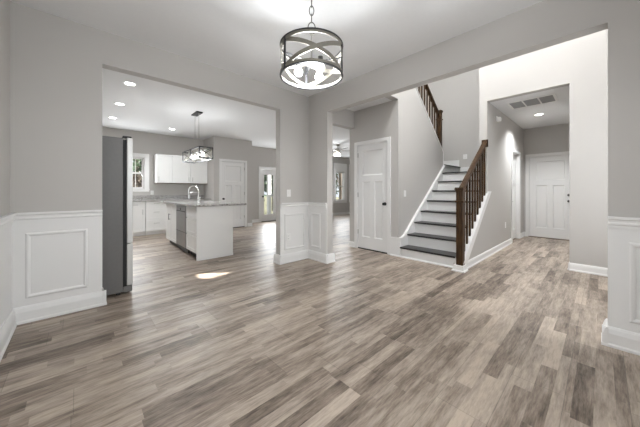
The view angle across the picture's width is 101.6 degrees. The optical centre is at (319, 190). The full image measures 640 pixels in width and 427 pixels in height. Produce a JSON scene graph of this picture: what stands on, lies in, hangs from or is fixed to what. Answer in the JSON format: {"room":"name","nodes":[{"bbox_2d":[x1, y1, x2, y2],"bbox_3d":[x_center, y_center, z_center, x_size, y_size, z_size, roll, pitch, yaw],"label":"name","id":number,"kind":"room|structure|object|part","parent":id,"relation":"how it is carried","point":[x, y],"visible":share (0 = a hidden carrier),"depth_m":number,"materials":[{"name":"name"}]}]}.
{"room":"dining room","nodes":[
{"label":"dining room","id":0,"kind":"room"},
{"bbox_2d":[0,0,9,216],"bbox_3d":[-2.975,-0.235,2.506,0.120,2.740,9.520,0,0,-43],"label":"wall","id":1,"kind":"structure","parent":0,"point":[4,4],"depth_m":2.03,"materials":[{"name":"paint"}]},
{"bbox_2d":[0,213,16,361],"bbox_3d":[-1.190,0.661,0.698,0.042,0.948,4.142,0,0,-43],"label":"wainscot","id":2,"kind":"structure","parent":1,"relation":"attached to","point":[8,324],"depth_m":2.01,"materials":[{"name":"white paint"}]},
{"bbox_3d":[-1.189,0.229,0.699,0.030,0.083,4.142,0,0,-43],"label":"chair rail","id":3,"kind":"part","parent":2,"relation":"part of","materials":[{"name":"white paint"}]},
{"bbox_3d":[-1.188,1.065,0.701,0.034,0.140,4.142,0,0,-43],"label":"baseboard","id":4,"kind":"part","parent":2,"relation":"part of","materials":[{"name":"white paint"}]},
{"bbox_2d":[204,137,211,200],"bbox_3d":[-3.367,-0.235,7.991,0.120,2.740,0.700,0,0,-43],"label":"wall","id":5,"kind":"structure","parent":0,"point":[207,142],"depth_m":7.92,"materials":[{"name":"paint"}]},
{"bbox_2d":[10,1,420,254],"bbox_3d":[0.088,-1.590,4.798,7.490,5.450,0.120,0,0,-43],"label":"wall","id":6,"kind":"structure","parent":0,"point":[57,63],"depth_m":2.50,"materials":[{"name":"paint"}]},
{"bbox_2d":[12,210,105,324],"bbox_3d":[-2.374,0.661,2.407,0.628,0.948,0.042,0,0,-43],"label":"wainscot","id":7,"kind":"structure","parent":6,"relation":"attached to","point":[57,255],"depth_m":2.38,"materials":[{"name":"white paint"}]},
{"bbox_3d":[-2.398,0.647,2.393,0.403,0.565,0.013,0,0,-43],"label":"panel moulding","id":8,"kind":"part","parent":7,"relation":"part of","materials":[{"name":"white paint"}]},
{"bbox_3d":[-2.384,0.229,2.395,0.598,0.083,0.030,0,0,-43],"label":"chair rail","id":9,"kind":"part","parent":7,"relation":"part of","materials":[{"name":"white paint"}]},
{"bbox_3d":[-2.371,1.065,2.404,0.628,0.140,0.034,0,0,-43],"label":"baseboard","id":10,"kind":"part","parent":7,"relation":"part of","materials":[{"name":"white paint"}]},
{"bbox_2d":[102,287,106,304],"bbox_3d":[-2.195,1.065,2.656,0.034,0.140,0.160,0,0,-43],"label":"baseboard","id":11,"kind":"structure","parent":6,"relation":"attached to","point":[103,292],"depth_m":2.60,"materials":[{"name":"white paint"}]},
{"bbox_2d":[279,202,307,264],"bbox_3d":[-0.405,0.661,4.231,0.605,0.948,0.042,0,0,-43],"label":"wainscot","id":12,"kind":"structure","parent":6,"relation":"attached to","point":[293,216],"depth_m":4.23,"materials":[{"name":"white paint"}]},
{"bbox_3d":[-0.403,1.065,4.228,0.605,0.140,0.034,0,0,-43],"label":"baseboard","id":13,"kind":"part","parent":12,"relation":"part of","materials":[{"name":"white paint"}]},
{"bbox_3d":[-0.393,0.229,4.239,0.575,0.083,0.030,0,0,-43],"label":"chair rail","id":14,"kind":"part","parent":12,"relation":"part of","materials":[{"name":"white paint"}]},
{"bbox_3d":[-0.405,0.647,4.240,0.412,0.565,0.013,0,0,-43],"label":"panel moulding","id":15,"kind":"part","parent":12,"relation":"part of","materials":[{"name":"white paint"}]},
{"bbox_2d":[273,253,334,264],"bbox_3d":[-0.250,1.065,4.173,0.763,0.140,0.646,0,0,-43],"label":"baseboard","id":16,"kind":"object","parent":6,"relation":"attached to","point":[331,257],"visible":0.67,"depth_m":4.11,"materials":[{"name":"white paint"}]},
{"bbox_2d":[102,127,349,219],"bbox_3d":[-1.939,-0.235,9.893,11.800,2.740,0.150,0,0,-43],"label":"wall","id":17,"kind":"structure","parent":0,"point":[151,144],"depth_m":7.73,"materials":[{"name":"paint"}]},
{"bbox_2d":[133,153,149,191],"bbox_3d":[-5.087,-0.499,6.956,0.910,1.032,0.180,0,0,-43],"label":"window","id":18,"kind":"structure","parent":17,"relation":"in","point":[144,157],"depth_m":7.14,"materials":[{"name":"white paint"}]},
{"bbox_3d":[-5.087,-0.287,6.956,0.640,0.435,0.030,0,0,-43],"label":"sash","id":19,"kind":"part","parent":18,"relation":"part of","materials":[{"name":"white paint"}]},
{"bbox_3d":[-5.107,-0.682,6.978,0.640,0.435,0.030,0,0,-43],"label":"sash","id":20,"kind":"part","parent":18,"relation":"part of","materials":[{"name":"white paint"}]},
{"bbox_2d":[154,154,171,183],"bbox_3d":[-4.372,-0.609,7.288,0.370,0.792,0.362,0,0,-43],"label":"upper cabinet","id":21,"kind":"object","parent":17,"relation":"attached to","point":[162,163],"visible":1,"depth_m":7.18,"materials":[{"name":"white paint"}]},
{"bbox_2d":[133,195,203,198],"bbox_3d":[-4.588,0.173,7.319,2.575,0.102,0.020,0,0,-43],"label":"backsplash","id":22,"kind":"structure","parent":17,"relation":"attached to","point":[142,196],"depth_m":7.46,"materials":[{"name":"tile"}]},
{"bbox_2d":[171,155,206,183],"bbox_3d":[-3.882,-0.609,7.743,0.963,0.792,0.362,0,0,-43],"label":"upper cabinet","id":23,"kind":"object","parent":17,"relation":"attached to","point":[182,173],"visible":0.73,"depth_m":7.60,"materials":[{"name":"white paint"}]},
{"bbox_3d":[-3.964,-0.595,7.479,0.477,0.731,0.019,0,0,-43],"label":"door","id":24,"kind":"part","parent":23,"relation":"part of","materials":[{"name":"white paint"}]},
{"bbox_3d":[-3.611,-0.595,7.806,0.474,0.731,0.019,0,0,-43],"label":"door","id":25,"kind":"part","parent":23,"relation":"part of","materials":[{"name":"white paint"}]},
{"bbox_2d":[259,166,275,221],"bbox_3d":[-1.947,0.120,9.850,0.870,2.030,0.200,0,0,-43],"label":"door","id":26,"kind":"structure","parent":17,"relation":"in","point":[263,171],"depth_m":9.70,"materials":[{"name":"white paint"}]},
{"bbox_2d":[333,163,346,202],"bbox_3d":[0.918,-0.374,12.518,0.960,1.882,0.180,0,0,-43],"label":"window","id":27,"kind":"structure","parent":17,"relation":"in","point":[338,168],"depth_m":12.54,"materials":[{"name":"white paint"}]},
{"bbox_3d":[0.898,-0.555,12.540,0.570,0.690,0.030,0,0,-43],"label":"sash","id":28,"kind":"part","parent":27,"relation":"part of","materials":[{"name":"white paint"}]},
{"bbox_2d":[349,164,349,201],"bbox_3d":[1.740,-0.374,13.279,0.960,1.882,0.180,0,0,-43],"label":"window","id":29,"kind":"structure","parent":17,"relation":"in","point":[349,164],"depth_m":12.91,"materials":[{"name":"white paint"}]},
{"bbox_2d":[212,136,251,222],"bbox_3d":[-2.684,-0.235,8.064,1.220,2.740,0.120,0,0,-43],"label":"wall","id":30,"kind":"structure","parent":0,"point":[223,148],"depth_m":7.97,"materials":[{"name":"paint"}]},
{"bbox_2d":[219,159,246,226],"bbox_3d":[-2.674,0.090,8.034,0.885,2.090,0.178,0,0,-43],"label":"door","id":31,"kind":"structure","parent":30,"relation":"in","point":[232,173],"depth_m":8.09,"materials":[{"name":"white paint"}]},
{"bbox_2d":[247,212,349,226],"bbox_3d":[1.033,1.080,9.149,8.150,0.110,4.980,0,0,-43],"label":"baseboard","id":32,"kind":"structure","parent":30,"relation":"attached to","point":[340,213],"depth_m":9.50,"materials":[{"name":"white paint"}]},
{"bbox_2d":[10,0,543,158],"bbox_3d":[1.255,-1.665,6.444,11.800,0.120,9.550,0,0,-43],"label":"ceiling","id":33,"kind":"structure","parent":0,"point":[241,37],"depth_m":2.75,"materials":[{"name":"paint"}]},
{"bbox_2d":[123,81,136,85],"bbox_3d":[-2.839,-1.601,3.900,0.176,0.005,0.176,0,0,-43],"label":"recessed light","id":34,"kind":"object","parent":33,"relation":"in","point":[124,82],"visible":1,"depth_m":3.89,"materials":[{"name":"white plastic"}]},
{"bbox_2d":[191,111,202,116],"label":"ceiling canopy","id":35,"kind":"object","parent":33,"relation":"hanging from","point":[197,113],"depth_m":5.33,"materials":[{"name":"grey metal"}]},
{"bbox_2d":[182,146,212,162],"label":"pendant light","id":36,"kind":"object","parent":33,"relation":"hanging from","point":[203,153],"depth_m":5.24,"materials":[{"name":"glass"}]},
{"bbox_2d":[280,0,342,89],"bbox_3d":[-0.061,-1.212,1.886,0.456,0.784,0.456,0,0,-43],"label":"chandelier","id":37,"kind":"object","parent":33,"relation":"hanging from","point":[318,63],"visible":1,"depth_m":1.79,"materials":[{"name":"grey metal"}]},
{"bbox_3d":[-0.235,-0.930,1.745,0.008,0.220,0.018,0,0,-39],"label":"post","id":38,"kind":"part","parent":37,"relation":"part of","materials":[{"name":"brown metal"}]},
{"bbox_2d":[294,64,302,76],"bbox_3d":[-0.146,-0.880,1.884,0.076,0.106,0.071,0,0,-43],"label":"bulb","id":39,"kind":"object","parent":37,"relation":"attached to","point":[298,71],"depth_m":1.87,"materials":[{"name":"white glass"}]},
{"bbox_3d":[-0.111,-0.930,2.104,0.018,0.220,0.008,0,0,-13],"label":"post","id":40,"kind":"part","parent":37,"relation":"part of","materials":[{"name":"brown metal"}]},
{"bbox_3d":[-0.061,-1.352,1.886,0.046,0.444,0.042,0,0,-43],"label":"chain","id":41,"kind":"part","parent":37,"relation":"part of","materials":[{"name":"grey metal"}]},
{"bbox_2d":[315,71,322,80],"bbox_3d":[-0.016,-0.880,1.955,0.087,0.106,0.060,0,0,-43],"label":"bulb","id":42,"kind":"object","parent":37,"relation":"attached to","point":[318,76],"depth_m":1.94,"materials":[{"name":"white glass"}]},
{"bbox_2d":[316,56,324,71],"bbox_3d":[-0.006,-0.880,1.825,0.060,0.106,0.087,0,0,-43],"label":"socket","id":43,"kind":"object","parent":37,"relation":"attached to","point":[320,67],"depth_m":1.80,"materials":[{"name":"white"}]},
{"bbox_3d":[0.152,-0.930,1.817,0.008,0.220,0.018,0,0,18],"label":"post","id":44,"kind":"part","parent":37,"relation":"part of","materials":[{"name":"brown metal"}]},
{"bbox_2d":[333,144,345,155],"bbox_3d":[0.575,-1.412,9.051,1.185,0.384,1.245,0,0,-43],"label":"ceiling fan","id":45,"kind":"object","parent":33,"relation":"hanging from","point":[337,150],"visible":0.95,"depth_m":9.00,"materials":[{"name":"silver metal"}]},
{"bbox_2d":[0,214,639,426],"bbox_3d":[1.255,1.210,6.444,12.000,0.150,9.750,0,0,-43],"label":"floor","id":46,"kind":"structure","parent":0,"point":[362,338],"depth_m":1.91,"materials":[{"name":"wood"}]},
{"bbox_2d":[102,136,132,295],"bbox_3d":[-2.677,0.264,2.973,0.792,1.742,0.900,0,0,-43],"label":"refrigerator","id":47,"kind":"object","parent":46,"relation":"on","point":[117,153],"visible":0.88,"depth_m":2.81,"materials":[{"name":"grey metal"}]},
{"bbox_3d":[-2.423,1.081,3.208,0.085,0.068,0.880,0,0,-43],"label":"kick plate","id":48,"kind":"part","parent":47,"relation":"part of","materials":[{"name":"grey metal"}]},
{"bbox_3d":[-2.256,-0.006,3.055,0.054,1.162,0.448,0,0,-43],"label":"door","id":49,"kind":"part","parent":47,"relation":"part of","materials":[{"name":"silver metal"}]},
{"bbox_3d":[-2.409,0.811,3.221,0.054,0.457,0.900,0,0,-43],"label":"freezer drawer","id":50,"kind":"part","parent":47,"relation":"part of","materials":[{"name":"silver metal"}]},
{"bbox_2d":[133,201,144,235],"bbox_3d":[-4.793,0.698,6.695,0.451,0.875,0.632,0,0,-43],"label":"base cabinet","id":51,"kind":"object","parent":46,"relation":"on","point":[138,206],"visible":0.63,"depth_m":6.56,"materials":[{"name":"white paint"}]},
{"bbox_3d":[-4.608,0.352,6.494,0.443,0.165,0.019,0,0,-43],"label":"drawer","id":52,"kind":"part","parent":51,"relation":"part of","materials":[{"name":"white paint"}]},
{"bbox_3d":[-4.608,0.739,6.494,0.443,0.583,0.019,0,0,-43],"label":"door","id":53,"kind":"part","parent":51,"relation":"part of","materials":[{"name":"white paint"}]},
{"bbox_2d":[145,201,165,234],"bbox_3d":[-4.452,0.698,7.011,0.461,0.875,0.632,0,0,-43],"label":"base cabinet","id":54,"kind":"object","parent":46,"relation":"on","point":[155,211],"visible":0.94,"depth_m":6.79,"materials":[{"name":"white paint"}]},
{"bbox_3d":[-4.267,0.364,6.810,0.453,0.188,0.019,0,0,-43],"label":"drawer","id":55,"kind":"part","parent":54,"relation":"part of","materials":[{"name":"white paint"}]},
{"bbox_3d":[-4.267,0.607,6.810,0.453,0.273,0.019,0,0,-43],"label":"drawer","id":56,"kind":"part","parent":54,"relation":"part of","materials":[{"name":"white paint"}]},
{"bbox_3d":[-4.267,0.892,6.810,0.453,0.275,0.019,0,0,-43],"label":"drawer","id":57,"kind":"part","parent":54,"relation":"part of","materials":[{"name":"white paint"}]},
{"bbox_2d":[176,205,188,252],"bbox_3d":[-2.405,0.695,5.072,0.566,0.856,0.596,0,0,-43],"label":"dishwasher","id":58,"kind":"object","parent":46,"relation":"on","point":[181,217],"visible":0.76,"depth_m":4.84,"materials":[{"name":"black metal"}]},
{"bbox_3d":[-2.595,0.317,4.896,0.032,0.096,0.592,0,0,-43],"label":"control panel","id":59,"kind":"part","parent":58,"relation":"part of","materials":[{"name":"silver metal"}]},
{"bbox_3d":[-2.596,0.695,4.895,0.034,0.650,0.592,0,0,-43],"label":"door panel","id":60,"kind":"part","parent":58,"relation":"part of","materials":[{"name":"silver metal"}]},
{"bbox_3d":[-2.564,1.074,4.924,0.020,0.098,0.592,0,0,-43],"label":"toe panel","id":61,"kind":"part","parent":58,"relation":"part of","materials":[{"name":"black metal"}]},
{"bbox_2d":[166,203,232,260],"bbox_3d":[-2.474,0.698,5.170,0.642,0.875,2.052,0,0,-43],"label":"base cabinet","id":62,"kind":"object","parent":46,"relation":"on","point":[209,230],"visible":0.91,"depth_m":4.46,"materials":[{"name":"white paint"}]},
{"bbox_3d":[-3.232,0.650,5.580,0.019,0.760,0.410,0,0,-43],"label":"door","id":63,"kind":"part","parent":62,"relation":"part of","materials":[{"name":"white paint"}]},
{"bbox_3d":[-2.952,0.650,5.277,0.019,0.760,0.405,0,0,-43],"label":"door","id":64,"kind":"part","parent":62,"relation":"part of","materials":[{"name":"white paint"}]},
{"bbox_3d":[-2.196,0.366,4.461,0.019,0.187,0.520,0,0,-43],"label":"drawer","id":65,"kind":"part","parent":62,"relation":"part of","materials":[{"name":"white paint"}]},
{"bbox_3d":[-2.196,0.610,4.461,0.019,0.260,0.520,0,0,-43],"label":"drawer","id":66,"kind":"part","parent":62,"relation":"part of","materials":[{"name":"white paint"}]},
{"bbox_3d":[-2.196,0.891,4.461,0.019,0.263,0.520,0,0,-43],"label":"drawer","id":67,"kind":"part","parent":62,"relation":"part of","materials":[{"name":"white paint"}]},
{"bbox_2d":[163,200,246,206],"bbox_3d":[-2.402,0.240,5.265,0.900,0.034,2.150,0,0,-43],"label":"countertop","id":68,"kind":"structure","parent":62,"relation":"on","point":[193,203],"depth_m":4.69,"materials":[{"name":"stone"}]},
{"bbox_2d":[188,185,200,200],"bbox_3d":[-2.722,0.049,5.662,0.287,0.346,0.060,0,0,-3],"label":"kitchen faucet","id":69,"kind":"object","parent":68,"relation":"on","point":[198,198],"visible":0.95,"depth_m":5.66,"materials":[{"name":"silver metal"}]},
{"bbox_3d":[-1.779,0.698,4.445,0.610,0.875,0.020,0,0,-43],"label":"panel","id":70,"kind":"part","parent":62,"relation":"part of","materials":[{"name":"white paint"}]},
{"bbox_3d":[-1.765,1.115,4.436,0.600,0.040,0.012,0,0,-43],"label":"moulding","id":71,"kind":"part","parent":62,"relation":"part of","materials":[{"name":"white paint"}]},
{"bbox_2d":[358,247,386,253],"bbox_3d":[1.028,1.127,5.000,0.116,0.017,0.680,0,0,-43],"label":"threshold","id":72,"kind":"object","parent":46,"relation":"on","point":[358,247],"visible":0.5,"depth_m":4.93,"materials":[{"name":"black metal"}]},
{"bbox_2d":[398,164,468,265],"bbox_3d":[2.381,-0.316,5.519,2.873,2.902,1.930,0,0,-43],"label":"staircase","id":73,"kind":"structure","parent":46,"relation":"on","point":[438,207],"depth_m":4.68,"materials":[{"name":"white paint"}]},
{"bbox_2d":[528,236,568,240],"bbox_3d":[5.526,1.129,6.270,0.170,0.012,0.800,0,0,-43],"label":"threshold","id":74,"kind":"object","parent":46,"relation":"on","point":[528,236],"visible":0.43,"depth_m":6.22,"materials":[{"name":"brown metal"}]},
{"bbox_3d":[-5.125,0.697,6.387,0.436,0.875,0.632,0,0,-43],"label":"base cabinet","id":75,"kind":"object","parent":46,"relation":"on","visible":0},
{"bbox_2d":[133,195,210,200],"bbox_3d":[-4.377,0.190,7.091,2.575,0.135,0.643,0,0,-43],"label":"countertop","id":76,"kind":"structure","parent":75,"relation":"on","point":[142,197],"depth_m":7.34,"materials":[{"name":"stone"}]},
{"bbox_2d":[354,101,391,236],"bbox_3d":[1.030,-0.365,4.995,0.120,3.000,0.870,0,0,-43],"label":"wall","id":77,"kind":"structure","parent":0,"point":[374,122],"depth_m":4.90,"materials":[{"name":"paint"}]},
{"bbox_2d":[354,137,390,254],"bbox_3d":[1.005,0.083,4.979,0.178,2.105,0.830,0,0,-43],"label":"door","id":78,"kind":"structure","parent":77,"relation":"in","point":[372,158],"depth_m":4.96,"materials":[{"name":"white paint"}]},
{"bbox_2d":[390,237,400,255],"bbox_3d":[1.322,0.974,4.576,0.023,0.322,0.192,0,0,-43],"label":"trim","id":79,"kind":"structure","parent":77,"relation":"attached to","point":[395,243],"depth_m":4.57,"materials":[{"name":"white paint"}]},
{"bbox_2d":[390,254,452,267],"bbox_3d":[1.625,1.124,4.231,0.022,0.022,1.110,0,0,-43],"label":"trim","id":80,"kind":"structure","parent":77,"relation":"attached to","point":[390,254],"depth_m":4.19,"materials":[{"name":"white paint"}]},
{"bbox_2d":[385,88,442,237],"bbox_3d":[1.614,-0.577,4.862,2.975,3.424,0.120,0,0,-43],"label":"wall","id":81,"kind":"structure","parent":0,"point":[417,153],"depth_m":4.81,"materials":[{"name":"paint"}]},
{"bbox_2d":[416,87,443,152],"bbox_3d":[2.111,-1.583,5.322,1.630,1.456,0.144,0,0,-43],"label":"trim","id":82,"kind":"structure","parent":81,"relation":"attached to","point":[416,87],"depth_m":5.34,"materials":[{"name":"white paint"}]},
{"bbox_2d":[418,84,442,145],"bbox_3d":[2.131,-1.896,5.341,1.585,2.026,0.120,0,0,-43],"label":"stair railing","id":83,"kind":"object","parent":82,"relation":"on","point":[432,104],"visible":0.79,"depth_m":5.59,"materials":[{"name":"brown wood"}]},
{"bbox_3d":[2.098,-2.279,5.310,1.495,1.261,0.055,0,0,-43],"label":"handrail","id":84,"kind":"part","parent":83,"relation":"part of","materials":[{"name":"brown wood"}]},
{"bbox_3d":[2.668,-1.324,5.838,0.116,0.882,0.116,0,0,-43],"label":"newel post","id":85,"kind":"part","parent":83,"relation":"part of","materials":[{"name":"brown wood"}]},
{"bbox_2d":[423,68,478,223],"bbox_3d":[3.490,-1.590,6.548,0.120,5.450,1.935,0,0,-43],"label":"wall","id":86,"kind":"structure","parent":0,"point":[457,96],"depth_m":6.49,"materials":[{"name":"paint"}]},
{"bbox_2d":[444,160,468,171],"bbox_3d":[3.441,-0.590,6.503,0.014,0.370,1.935,0,0,-43],"label":"baseboard","id":87,"kind":"structure","parent":86,"relation":"attached to","point":[452,162],"depth_m":6.53,"materials":[{"name":"white paint"}]},
{"bbox_2d":[308,0,639,253],"bbox_3d":[1.256,-1.590,2.970,0.120,5.450,4.150,0,0,-43],"label":"wall","id":88,"kind":"structure","parent":0,"point":[546,23],"depth_m":2.28,"materials":[{"name":"paint"}]},
{"bbox_2d":[308,202,327,263],"bbox_3d":[-0.044,0.661,4.255,0.042,0.948,0.480,0,0,-43],"label":"wainscot","id":89,"kind":"structure","parent":88,"relation":"attached to","point":[317,212],"depth_m":4.25,"materials":[{"name":"white paint"}]},
{"bbox_3d":[-0.077,0.647,4.300,0.013,0.565,0.235,0,0,-43],"label":"panel moulding","id":90,"kind":"part","parent":89,"relation":"part of","materials":[{"name":"white paint"}]},
{"bbox_3d":[-0.056,0.229,4.265,0.030,0.083,0.450,0,0,-43],"label":"chair rail","id":91,"kind":"part","parent":89,"relation":"part of","materials":[{"name":"white paint"}]},
{"bbox_3d":[-0.047,1.065,4.253,0.034,0.140,0.480,0,0,-43],"label":"baseboard","id":92,"kind":"part","parent":89,"relation":"part of","materials":[{"name":"white paint"}]},
{"bbox_2d":[601,318,607,343],"bbox_3d":[2.357,1.065,1.777,0.194,0.140,0.604,0,0,-43],"label":"baseboard","id":93,"kind":"structure","parent":88,"relation":"attached to","point":[605,332],"depth_m":1.92,"materials":[{"name":"white paint"}]},
{"bbox_2d":[602,216,639,355],"bbox_3d":[2.352,0.661,1.668,0.042,0.948,0.750,0,0,-43],"label":"wainscot","id":94,"kind":"structure","parent":88,"relation":"attached to","point":[623,232],"depth_m":1.87,"materials":[{"name":"white paint"}]},
{"bbox_3d":[2.349,1.065,1.665,0.034,0.140,0.750,0,0,-43],"label":"baseboard","id":95,"kind":"part","parent":94,"relation":"part of","materials":[{"name":"white paint"}]},
{"bbox_3d":[2.361,0.229,1.655,0.030,0.083,0.720,0,0,-43],"label":"chair rail","id":96,"kind":"part","parent":94,"relation":"part of","materials":[{"name":"white paint"}]},
{"bbox_3d":[2.371,0.647,1.657,0.013,0.565,0.530,0,0,-43],"label":"panel moulding","id":97,"kind":"part","parent":94,"relation":"part of","materials":[{"name":"white paint"}]},
{"bbox_2d":[453,103,523,264],"bbox_3d":[3.535,-0.265,5.189,4.260,2.800,0.120,0,0,-43],"label":"wall","id":98,"kind":"structure","parent":0,"point":[504,135],"depth_m":5.04,"materials":[{"name":"paint"}]},
{"bbox_2d":[451,264,467,272],"bbox_3d":[1.990,1.093,3.720,0.165,0.085,0.173,0,0,-43],"label":"trim","id":99,"kind":"structure","parent":98,"relation":"attached to","point":[458,268],"depth_m":3.67,"materials":[{"name":"white paint"}]},
{"bbox_2d":[464,191,491,263],"bbox_3d":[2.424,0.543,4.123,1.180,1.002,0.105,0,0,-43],"label":"trim","id":100,"kind":"structure","parent":98,"relation":"attached to","point":[470,238],"depth_m":4.06,"materials":[{"name":"white paint"}]},
{"bbox_2d":[454,139,487,265],"bbox_3d":[2.408,0.082,4.099,1.234,1.936,0.120,0,0,-43],"label":"stair railing","id":101,"kind":"object","parent":100,"relation":"on","point":[475,175],"visible":1,"depth_m":3.99,"materials":[{"name":"brown wood"}]},
{"bbox_3d":[1.999,0.515,3.721,0.116,1.070,0.116,0,0,-43],"label":"newel post","id":102,"kind":"part","parent":101,"relation":"part of","materials":[{"name":"brown wood"}]},
{"bbox_3d":[2.432,-0.412,4.127,1.127,0.889,0.066,0,0,-43],"label":"handrail","id":103,"kind":"part","parent":101,"relation":"part of","materials":[{"name":"brown wood"}]},
{"bbox_2d":[466,232,525,268],"bbox_3d":[3.963,1.080,4.724,4.265,0.110,1.145,0,0,-43],"label":"baseboard","id":104,"kind":"structure","parent":98,"relation":"attached to","point":[488,253],"depth_m":4.51,"materials":[{"name":"white paint"}]},
{"bbox_2d":[511,148,520,242],"bbox_3d":[4.443,0.105,6.019,0.880,2.060,0.137,0,0,-43],"label":"door","id":105,"kind":"structure","parent":98,"relation":"in","point":[515,155],"depth_m":6.23,"materials":[{"name":"white paint"}]},
{"bbox_2d":[490,86,568,128],"bbox_3d":[4.497,-1.610,5.218,3.110,0.110,1.345,0,0,-43],"label":"ceiling","id":106,"kind":"structure","parent":0,"point":[556,113],"depth_m":5.05,"materials":[{"name":"paint"}]},
{"bbox_2d":[506,93,557,108],"bbox_3d":[3.691,-1.549,4.550,0.480,0.012,0.640,0,0,-43],"label":"ceiling vent","id":107,"kind":"object","parent":106,"relation":"in","point":[549,98],"visible":1,"depth_m":4.52,"materials":[{"name":"white plastic"}]},
{"bbox_2d":[479,29,607,267],"bbox_3d":[3.594,-1.590,3.816,0.120,5.450,2.215,0,0,-43],"label":"wall","id":108,"kind":"structure","parent":0,"point":[580,64],"depth_m":3.67,"materials":[{"name":"paint"}]},
{"bbox_2d":[567,262,607,276],"bbox_3d":[3.936,1.080,3.447,0.164,0.110,0.969,0,0,-43],"label":"baseboard","id":109,"kind":"structure","parent":108,"relation":"attached to","point":[595,270],"depth_m":3.60,"materials":[{"name":"white paint"}]},
{"bbox_2d":[524,123,568,231],"bbox_3d":[5.583,-0.265,6.224,0.150,2.800,1.385,0,0,-43],"label":"wall","id":110,"kind":"structure","parent":0,"point":[554,138],"depth_m":6.28,"materials":[{"name":"paint"}]},
{"bbox_2d":[525,151,568,238],"bbox_3d":[5.519,0.113,6.263,0.190,2.045,0.920,0,0,-43],"label":"door","id":111,"kind":"structure","parent":110,"relation":"in","point":[546,174],"depth_m":6.28,"materials":[{"name":"white paint"}]},
{"label":"outside","id":112,"kind":"structure","parent":0,"visible":0},
{"bbox_3d":[-2.636,1.250,11.087,3.200,0.130,2.550,0,0,-43],"label":"patio","id":113,"kind":"object","parent":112,"visible":0},
{"bbox_2d":[267,175,270,213],"bbox_3d":[-2.254,-0.115,11.543,0.200,2.600,0.200,0,0,-43],"label":"porch post","id":114,"kind":"object","parent":113,"relation":"on","point":[268,176],"visible":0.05,"depth_m":11.49,"materials":[{"name":"white paint"}]},
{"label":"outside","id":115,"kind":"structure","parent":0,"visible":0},
{"bbox_2d":[264,196,338,213],"bbox_3d":[-17.823,1.585,30.279,75.000,0.300,51.350,0,0,-43],"label":"yard","id":116,"kind":"structure","parent":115,"point":[265,197],"depth_m":27.76,"materials":[{"name":"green plant"}]},
{"bbox_2d":[133,174,141,186],"bbox_3d":[-5.772,0.371,8.570,1.794,2.190,1.701,0,0,-43],"label":"tree","id":117,"kind":"object","parent":116,"relation":"on","point":[139,184],"visible":0.05,"depth_m":8.26,"materials":[{"name":"green plant"}]},
{"bbox_2d":[133,159,141,182],"bbox_3d":[-8.097,-0.804,10.494,2.673,4.529,2.703,0,0,-43],"label":"tree","id":118,"kind":"object","parent":116,"relation":"on","point":[138,165],"visible":0.04,"depth_m":10.72,"materials":[{"name":"green plant"}]},
{"bbox_2d":[264,175,272,200],"bbox_3d":[-3.583,-0.922,14.953,1.747,4.764,1.721,0,0,-43],"label":"tree","id":119,"kind":"object","parent":116,"relation":"on","point":[265,176],"visible":0.02,"depth_m":14.83,"materials":[{"name":"green plant"}]},
{"bbox_2d":[265,175,272,210],"bbox_3d":[-3.399,-1.180,18.953,1.733,5.278,1.743,0,0,-43],"label":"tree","id":120,"kind":"object","parent":116,"relation":"on","point":[272,175],"visible":0.07,"depth_m":18.84,"materials":[{"name":"green plant"}]},
{"bbox_2d":[336,173,341,198],"bbox_3d":[1.554,-1.488,17.678,3.285,5.892,3.616,0,0,17],"label":"tree","id":121,"kind":"object","parent":116,"relation":"on","point":[340,174],"visible":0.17,"depth_m":17.60,"materials":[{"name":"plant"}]}
]}

